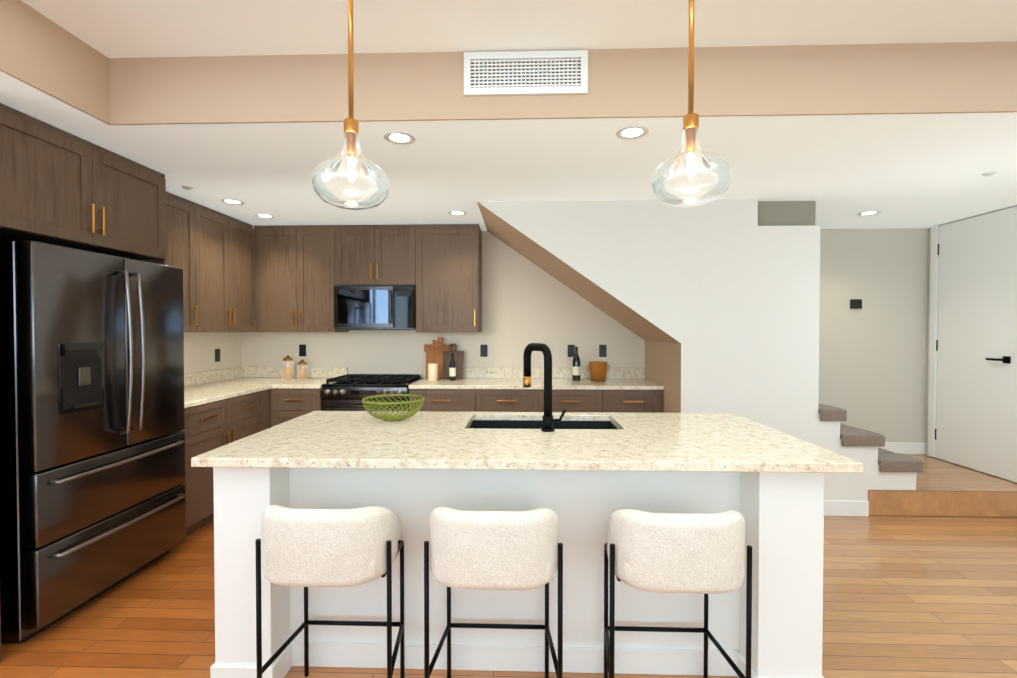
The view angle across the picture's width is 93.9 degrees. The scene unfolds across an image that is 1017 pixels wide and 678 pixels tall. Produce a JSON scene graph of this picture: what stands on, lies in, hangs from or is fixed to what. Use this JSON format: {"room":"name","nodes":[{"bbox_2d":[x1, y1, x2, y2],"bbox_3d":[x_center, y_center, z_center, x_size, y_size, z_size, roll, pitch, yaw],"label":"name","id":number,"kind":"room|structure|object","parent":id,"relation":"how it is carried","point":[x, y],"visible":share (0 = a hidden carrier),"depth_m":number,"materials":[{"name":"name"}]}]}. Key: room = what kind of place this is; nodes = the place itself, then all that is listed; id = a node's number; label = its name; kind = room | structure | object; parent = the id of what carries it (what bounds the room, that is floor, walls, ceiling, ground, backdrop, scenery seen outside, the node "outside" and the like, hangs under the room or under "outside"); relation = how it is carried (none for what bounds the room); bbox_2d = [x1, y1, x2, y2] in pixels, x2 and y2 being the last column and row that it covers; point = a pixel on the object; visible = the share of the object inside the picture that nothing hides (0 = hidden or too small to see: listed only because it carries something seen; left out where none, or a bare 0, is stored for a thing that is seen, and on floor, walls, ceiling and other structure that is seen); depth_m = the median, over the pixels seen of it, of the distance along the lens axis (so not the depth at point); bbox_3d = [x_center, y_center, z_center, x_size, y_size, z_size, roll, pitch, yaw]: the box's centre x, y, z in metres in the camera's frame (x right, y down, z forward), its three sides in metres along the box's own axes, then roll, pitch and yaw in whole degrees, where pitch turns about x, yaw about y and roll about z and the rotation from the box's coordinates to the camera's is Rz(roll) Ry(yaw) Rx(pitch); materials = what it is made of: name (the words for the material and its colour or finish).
{"room":"kitchen","nodes":[
{"label":"kitchen","id":0,"kind":"room"},
{"bbox_2d":[0,0,109,123],"bbox_3d":[-1.990,-1.161,-0.389,0.012,0.361,5.298,0,1,2],"label":"soffit","id":1,"kind":"structure","parent":0,"point":[41,52],"depth_m":1.99,"materials":[{"name":"beige paint"}]},
{"bbox_2d":[184,332,240,373],"bbox_3d":[-2.889,-0.057,0.894,0.150,2.850,8.070,0,1,2],"label":"wall","id":2,"kind":"structure","parent":0,"point":[199,351],"depth_m":4.31,"materials":[{"name":"beige paint"}]},
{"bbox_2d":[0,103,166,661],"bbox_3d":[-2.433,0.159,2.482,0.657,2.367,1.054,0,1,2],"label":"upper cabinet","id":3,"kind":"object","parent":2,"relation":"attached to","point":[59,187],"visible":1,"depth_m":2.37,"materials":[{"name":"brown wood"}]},
{"bbox_2d":[166,224,169,265],"bbox_3d":[-2.566,-0.540,3.153,0.348,0.992,0.297,0,1,2],"label":"upper cabinet","id":4,"kind":"object","parent":2,"relation":"attached to","point":[167,225],"depth_m":3.34,"materials":[{"name":"brown wood"}]},
{"bbox_2d":[166,192,205,331],"bbox_3d":[-2.558,-0.544,3.427,0.348,0.992,0.489,0,1,2],"label":"upper cabinet","id":5,"kind":"object","parent":2,"relation":"attached to","point":[184,216],"depth_m":3.55,"materials":[{"name":"brown wood"}]},
{"bbox_2d":[215,349,219,361],"bbox_3d":[-2.699,0.151,4.403,0.007,0.120,0.070,0,1,2],"label":"electrical outlet plate","id":6,"kind":"object","parent":2,"relation":"attached to","point":[217,351],"depth_m":4.40,"materials":[{"name":"black plastic"}]},
{"bbox_2d":[202,206,255,331],"bbox_3d":[-2.540,-0.554,3.990,0.348,0.992,0.875,0,1,2],"label":"upper cabinet","id":7,"kind":"object","parent":2,"relation":"attached to","point":[211,253],"depth_m":4.01,"materials":[{"name":"brown wood"}]},
{"bbox_2d":[0,516,1016,677],"bbox_3d":[0.544,1.419,0.809,7.120,0.100,8.170,0,1,2],"label":"floor","id":8,"kind":"structure","parent":0,"point":[919,596],"depth_m":2.30,"materials":[{"name":"brown wood"}]},
{"bbox_2d":[0,241,185,641],"bbox_3d":[-2.353,0.454,2.531,0.759,1.775,0.912,0,1,2],"label":"refrigerator","id":9,"kind":"object","parent":8,"relation":"on","point":[92,463],"visible":1,"depth_m":2.28,"materials":[{"name":"black metal"}]},
{"bbox_2d":[181,389,270,535],"bbox_3d":[-2.382,0.882,3.591,0.689,0.885,1.134,0,1,2],"label":"base cabinet","id":10,"kind":"object","parent":8,"relation":"on","point":[213,425],"visible":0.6,"depth_m":3.32,"materials":[{"name":"brown wood"}]},
{"bbox_2d":[184,367,281,407],"bbox_3d":[-2.372,0.364,3.892,0.690,0.139,1.753,0,1,2],"label":"countertop","id":11,"kind":"structure","parent":10,"relation":"on","point":[204,387],"depth_m":4.10,"materials":[{"name":"beige stone"}]},
{"bbox_2d":[271,388,321,426],"bbox_3d":[-1.836,0.868,4.440,0.441,0.884,0.638,0,1,2],"label":"base cabinet","id":12,"kind":"object","parent":8,"relation":"on","point":[288,404],"depth_m":4.12,"materials":[{"name":"brown wood"}]},
{"bbox_2d":[276,367,347,388],"bbox_3d":[-1.812,0.355,4.429,0.394,0.139,0.642,0,1,2],"label":"countertop","id":13,"kind":"structure","parent":12,"relation":"on","point":[317,376],"depth_m":4.72,"materials":[{"name":"beige stone"}]},
{"bbox_2d":[282,355,293,379],"bbox_3d":[-2.108,0.273,4.542,0.099,0.230,0.099,0,1,-7],"label":"canister","id":14,"kind":"object","parent":13,"relation":"on","point":[288,372],"depth_m":4.51,"materials":[{"name":"clear glass"}]},
{"bbox_2d":[297,359,307,379],"bbox_3d":[-1.978,0.292,4.558,0.089,0.190,0.089,0,1,-7],"label":"canister","id":15,"kind":"object","parent":13,"relation":"on","point":[302,374],"depth_m":4.53,"materials":[{"name":"clear glass"}]},
{"bbox_2d":[255,505,404,677],"bbox_3d":[-0.623,0.955,1.724,0.465,0.798,0.400,0,1,2],"label":"stool","id":16,"kind":"object","parent":8,"relation":"on","point":[305,548],"visible":1,"depth_m":1.54,"materials":[{"name":"fabric"}]},
{"bbox_2d":[321,374,422,410],"bbox_3d":[-1.234,0.830,4.381,0.758,0.962,0.701,0,1,2],"label":"range","id":17,"kind":"object","parent":8,"relation":"on","point":[349,392],"visible":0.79,"depth_m":4.09,"materials":[{"name":"black metal"}]},
{"bbox_2d":[409,389,478,411],"bbox_3d":[-0.560,0.869,4.400,0.576,0.884,0.638,0,1,2],"label":"base cabinet","id":18,"kind":"object","parent":8,"relation":"on","point":[444,400],"depth_m":4.08,"materials":[{"name":"brown wood"}]},
{"bbox_2d":[409,367,663,389],"bbox_3d":[0.237,0.356,4.364,2.174,0.139,0.642,0,1,2],"label":"countertop","id":19,"kind":"structure","parent":18,"relation":"on","point":[473,377],"depth_m":4.37,"materials":[{"name":"beige stone"}]},
{"bbox_2d":[424,340,442,380],"bbox_3d":[-0.706,0.199,4.456,0.180,0.380,0.090,0,1,2],"label":"utensil crock","id":20,"kind":"object","parent":19,"relation":"on","point":[433,371],"visible":1,"depth_m":4.43,"materials":[{"name":"beige ceramic"}]},
{"bbox_2d":[426,337,463,378],"bbox_3d":[-0.621,0.183,4.627,0.370,0.396,0.105,0,1,2],"label":"cutting boards","id":21,"kind":"object","parent":19,"relation":"on","point":[446,352],"visible":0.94,"depth_m":4.61,"materials":[{"name":"brown wood"}]},
{"bbox_2d":[449,354,455,380],"bbox_3d":[-0.526,0.264,4.462,0.061,0.250,0.061,0,1,2],"label":"oil bottle","id":22,"kind":"object","parent":19,"relation":"on","point":[452,370],"visible":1,"depth_m":4.44,"materials":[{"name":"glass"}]},
{"bbox_2d":[572,347,580,380],"bbox_3d":[0.640,0.231,4.474,0.077,0.315,0.077,0,1,2],"label":"wine bottle","id":23,"kind":"object","parent":19,"relation":"on","point":[576,370],"visible":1,"depth_m":4.45,"materials":[{"name":"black glass"}]},
{"bbox_2d":[587,361,609,381],"bbox_3d":[0.839,0.302,4.429,0.218,0.175,0.176,0,1,2],"label":"ice bucket","id":24,"kind":"object","parent":19,"relation":"on","point":[598,370],"visible":1,"depth_m":4.37,"materials":[{"name":"gold metal"}]},
{"bbox_2d":[424,507,562,677],"bbox_3d":[-0.048,0.956,1.706,0.465,0.798,0.400,0,1,2],"label":"stool","id":25,"kind":"object","parent":8,"relation":"on","point":[496,550],"visible":1,"depth_m":1.51,"materials":[{"name":"fabric"}]},
{"bbox_2d":[479,389,538,411],"bbox_3d":[-0.033,0.869,4.383,0.600,0.884,0.638,0,1,2],"label":"base cabinet","id":26,"kind":"object","parent":8,"relation":"on","point":[490,400],"depth_m":4.06,"materials":[{"name":"brown wood"}]},
{"bbox_2d":[210,419,823,677],"bbox_3d":[0.030,0.903,2.237,2.313,0.885,0.932,0,1,2],"label":"kitchen island","id":27,"kind":"object","parent":8,"relation":"on","point":[583,475],"depth_m":1.92,"materials":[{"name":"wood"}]},
{"bbox_2d":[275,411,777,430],"bbox_3d":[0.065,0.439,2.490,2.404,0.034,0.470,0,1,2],"label":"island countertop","id":28,"kind":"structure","parent":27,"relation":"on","point":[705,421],"depth_m":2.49,"materials":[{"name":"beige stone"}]},
{"bbox_2d":[362,394,424,420],"bbox_3d":[-0.603,0.365,2.494,0.322,0.111,0.322,0,1,2],"label":"wire bowl","id":29,"kind":"object","parent":28,"relation":"on","point":[391,417],"visible":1,"depth_m":2.45,"materials":[{"name":"green metal"}]},
{"bbox_2d":[523,343,565,431],"bbox_3d":[0.172,0.222,2.291,0.201,0.404,0.239,0,1,2],"label":"faucet","id":30,"kind":"object","parent":28,"relation":"on","point":[548,420],"visible":1,"depth_m":2.19,"materials":[{"name":"black metal"}]},
{"bbox_2d":[191,427,863,474],"bbox_3d":[0.049,0.447,1.975,2.404,0.034,0.560,0,1,2],"label":"island countertop","id":31,"kind":"structure","parent":27,"relation":"on","point":[281,448],"depth_m":1.84,"materials":[{"name":"beige stone"}]},
{"bbox_2d":[539,390,610,411],"bbox_3d":[0.567,0.869,4.364,0.599,0.884,0.638,0,1,2],"label":"base cabinet","id":32,"kind":"object","parent":8,"relation":"on","point":[570,400],"depth_m":4.04,"materials":[{"name":"brown wood"}]},
{"bbox_2d":[611,390,662,412],"bbox_3d":[1.064,0.869,4.349,0.516,0.884,0.638,0,1,2],"label":"base cabinet","id":33,"kind":"object","parent":8,"relation":"on","point":[630,401],"depth_m":4.03,"materials":[{"name":"brown wood"}]},
{"bbox_2d":[604,509,751,677],"bbox_3d":[0.572,0.956,1.686,0.465,0.798,0.400,0,1,2],"label":"stool","id":34,"kind":"object","parent":8,"relation":"on","point":[696,553],"visible":1,"depth_m":1.50,"materials":[{"name":"fabric"}]},
{"bbox_2d":[818,404,1016,516],"bbox_3d":[2.958,0.821,4.050,2.060,0.991,1.080,0,1,2],"label":"stairs","id":35,"kind":"structure","parent":8,"relation":"on","point":[945,489],"depth_m":3.54,"materials":[{"name":"brown wood"}]},
{"bbox_2d":[0,71,1016,230],"bbox_3d":[0.544,-1.040,0.769,6.720,0.080,7.770,0,1,2],"label":"ceiling","id":36,"kind":"structure","parent":0,"point":[910,170],"depth_m":2.76,"materials":[{"name":"white paint"}]},
{"bbox_2d":[181,186,193,189],"bbox_3d":[-2.199,-1.034,3.253,0.070,0.012,0.070,0,1,2],"label":"sprinkler","id":37,"kind":"object","parent":36,"relation":"attached to","point":[187,187],"visible":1,"depth_m":3.24,"materials":[{"name":"white metal"}]},
{"bbox_2d":[220,199,244,204],"bbox_3d":[-2.098,-1.042,3.610,0.160,0.006,0.160,0,1,2],"label":"recessed light","id":38,"kind":"object","parent":36,"relation":"in","point":[233,201],"visible":0.98,"depth_m":3.60,"materials":[{"name":"white"}]},
{"bbox_2d":[254,214,274,218],"bbox_3d":[-2.083,-1.050,4.059,0.160,0.006,0.160,0,1,2],"label":"recessed light","id":39,"kind":"object","parent":36,"relation":"in","point":[266,216],"visible":0.96,"depth_m":4.07,"materials":[{"name":"white"}]},
{"bbox_2d":[384,131,415,144],"bbox_3d":[-0.554,-1.023,2.420,0.160,0.006,0.160,0,1,2],"label":"recessed light","id":40,"kind":"object","parent":36,"relation":"in","point":[399,137],"visible":1,"depth_m":2.41,"materials":[{"name":"white plastic"}]},
{"bbox_2d":[448,211,466,215],"bbox_3d":[-0.426,-1.048,3.957,0.160,0.006,0.160,0,1,2],"label":"recessed light","id":41,"kind":"object","parent":36,"relation":"in","point":[458,213],"visible":0.94,"depth_m":3.96,"materials":[{"name":"white"}]},
{"bbox_2d":[616,125,648,139],"bbox_3d":[0.614,-1.022,2.353,0.160,0.006,0.160,0,1,2],"label":"recessed light","id":42,"kind":"object","parent":36,"relation":"in","point":[632,132],"visible":1,"depth_m":2.35,"materials":[{"name":"white"}]},
{"bbox_2d":[857,211,880,215],"bbox_3d":[3.006,-1.048,3.958,0.160,0.006,0.160,0,1,2],"label":"recessed light","id":43,"kind":"object","parent":36,"relation":"in","point":[866,213],"visible":0.98,"depth_m":3.97,"materials":[{"name":"white plastic"}]},
{"bbox_2d":[981,172,996,175],"bbox_3d":[3.005,-1.029,2.968,0.070,0.012,0.070,0,1,2],"label":"sprinkler","id":44,"kind":"object","parent":36,"relation":"attached to","point":[988,174],"visible":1,"depth_m":2.96,"materials":[{"name":"white metal"}]},
{"bbox_2d":[21,0,1016,57],"bbox_3d":[0.940,-1.340,-0.479,5.850,0.100,5.310,0,1,2],"label":"ceiling","id":45,"kind":"structure","parent":0,"point":[145,28],"depth_m":2.01,"materials":[{"name":"white paint"}]},
{"bbox_2d":[311,0,389,209],"bbox_3d":[-0.572,-0.904,1.722,0.274,0.839,0.274,0,1,2],"label":"pendant light","id":46,"kind":"object","parent":45,"relation":"hanging from","point":[324,171],"visible":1,"depth_m":1.72,"materials":[{"name":"clear glass"}]},
{"bbox_2d":[650,0,732,206],"bbox_3d":[0.648,-0.904,1.684,0.274,0.839,0.274,0,1,2],"label":"pendant light","id":47,"kind":"object","parent":45,"relation":"hanging from","point":[719,168],"visible":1,"depth_m":1.68,"materials":[{"name":"clear glass"}]},
{"bbox_2d":[108,41,1016,124],"bbox_3d":[1.018,-1.203,2.172,5.862,0.361,0.012,0,1,2],"label":"soffit","id":48,"kind":"structure","parent":0,"point":[904,78],"depth_m":2.18,"materials":[{"name":"beige paint"}]},
{"bbox_2d":[464,50,587,95],"bbox_3d":[0.079,-1.225,2.188,0.570,0.193,0.013,0,1,2],"label":"air vent grille","id":49,"kind":"object","parent":48,"relation":"attached to","point":[527,73],"visible":1,"depth_m":2.18,"materials":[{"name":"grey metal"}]},
{"bbox_2d":[479,209,671,342],"bbox_3d":[0.620,-0.516,4.228,1.686,1.080,0.870,0,1,2],"label":"wall","id":50,"kind":"structure","parent":0,"point":[570,280],"depth_m":4.16,"materials":[{"name":"beige"}]},
{"bbox_2d":[241,228,928,454],"bbox_3d":[0.744,-0.120,4.740,6.870,2.850,0.150,0,1,2],"label":"wall","id":51,"kind":"structure","parent":0,"point":[873,364],"depth_m":4.60,"materials":[{"name":"beige paint"}]},
{"bbox_2d":[254,225,348,331],"bbox_3d":[-1.952,-0.563,4.566,0.827,0.992,0.348,0,1,2],"label":"upper cabinet","id":52,"kind":"object","parent":51,"relation":"attached to","point":[302,271],"depth_m":4.40,"materials":[{"name":"brown wood"}]},
{"bbox_2d":[299,345,305,355],"bbox_3d":[-2.062,0.115,4.753,0.070,0.120,0.007,0,1,2],"label":"electrical outlet plate","id":53,"kind":"object","parent":51,"relation":"attached to","point":[302,348],"depth_m":4.75,"materials":[{"name":"black plastic"}]},
{"bbox_2d":[342,224,417,287],"bbox_3d":[-1.223,-0.777,4.539,0.750,0.562,0.348,0,1,2],"label":"upper cabinet","id":54,"kind":"object","parent":51,"relation":"attached to","point":[372,255],"depth_m":4.37,"materials":[{"name":"brown wood"}]},
{"bbox_2d":[334,286,415,329],"bbox_3d":[-1.225,-0.288,4.500,0.742,0.406,0.442,0,1,2],"label":"microwave","id":55,"kind":"object","parent":54,"relation":"attached to","point":[374,307],"visible":0.98,"depth_m":4.32,"materials":[{"name":"black glass"}]},
{"bbox_2d":[416,224,481,331],"bbox_3d":[-0.588,-0.562,4.523,0.639,0.992,0.348,0,1,2],"label":"upper cabinet","id":56,"kind":"object","parent":51,"relation":"attached to","point":[449,290],"depth_m":4.36,"materials":[{"name":"brown wood"}]},
{"bbox_2d":[480,345,486,356],"bbox_3d":[-0.243,0.116,4.696,0.070,0.120,0.007,0,1,2],"label":"electrical outlet plate","id":57,"kind":"object","parent":51,"relation":"attached to","point":[483,350],"depth_m":4.69,"materials":[{"name":"black plastic"}]},
{"bbox_2d":[568,345,574,356],"bbox_3d":[0.617,0.117,4.669,0.070,0.120,0.007,0,1,2],"label":"electrical outlet plate","id":58,"kind":"object","parent":51,"relation":"attached to","point":[571,348],"depth_m":4.67,"materials":[{"name":"black plastic"}]},
{"bbox_2d":[599,345,605,356],"bbox_3d":[0.926,0.117,4.659,0.070,0.120,0.007,0,1,2],"label":"electrical outlet plate","id":59,"kind":"object","parent":51,"relation":"attached to","point":[602,348],"depth_m":4.66,"materials":[{"name":"black plastic"}]},
{"bbox_2d":[850,299,861,308],"bbox_3d":[3.345,-0.337,4.566,0.100,0.090,0.023,0,1,2],"label":"thermostat","id":60,"kind":"object","parent":51,"relation":"attached to","point":[855,303],"visible":1,"depth_m":4.55,"materials":[{"name":"black plastic"}]},
{"bbox_2d":[879,442,926,453],"bbox_3d":[3.339,1.055,4.593,1.368,0.113,0.014,0,1,2],"label":"baseboard","id":61,"kind":"structure","parent":51,"relation":"attached to","point":[896,447],"depth_m":4.57,"materials":[{"name":"white"}]},
{"bbox_2d":[645,341,672,412],"bbox_3d":[1.393,0.619,4.222,0.140,1.390,0.870,0,1,2],"label":"wall","id":62,"kind":"structure","parent":0,"point":[658,362],"depth_m":4.06,"materials":[{"name":"beige paint"}]},
{"bbox_2d":[477,199,915,500],"bbox_3d":[1.403,0.138,3.678,3.286,2.370,0.200,0,1,2],"label":"wall","id":63,"kind":"structure","parent":0,"point":[722,296],"depth_m":3.57,"materials":[{"name":"white paint"}]},
{"bbox_2d":[758,201,815,225],"bbox_3d":[2.096,-0.947,3.669,0.460,0.200,0.140,0,1,2],"label":"air vent","id":64,"kind":"object","parent":63,"relation":"attached to","point":[786,213],"depth_m":3.60,"materials":[{"name":"beige metal"}]},
{"bbox_2d":[824,500,868,515],"bbox_3d":[2.096,1.268,3.565,1.188,0.115,0.014,0,1,2],"label":"baseboard","id":65,"kind":"structure","parent":63,"relation":"attached to","point":[843,508],"depth_m":3.55,"materials":[{"name":"white"}]},
{"bbox_2d":[925,210,1014,482],"bbox_3d":[3.975,-0.053,0.602,0.150,2.850,7.920,0,1,2],"label":"wall","id":66,"kind":"structure","parent":0,"point":[928,315],"depth_m":4.55,"materials":[{"name":"beige paint"}]},
{"bbox_2d":[928,205,1016,482],"bbox_3d":[3.966,-0.005,4.060,0.079,2.240,0.872,0,1,2],"label":"hall door","id":67,"kind":"structure","parent":66,"relation":"in","point":[972,405],"depth_m":4.04,"materials":[{"name":"white"}]}
]}

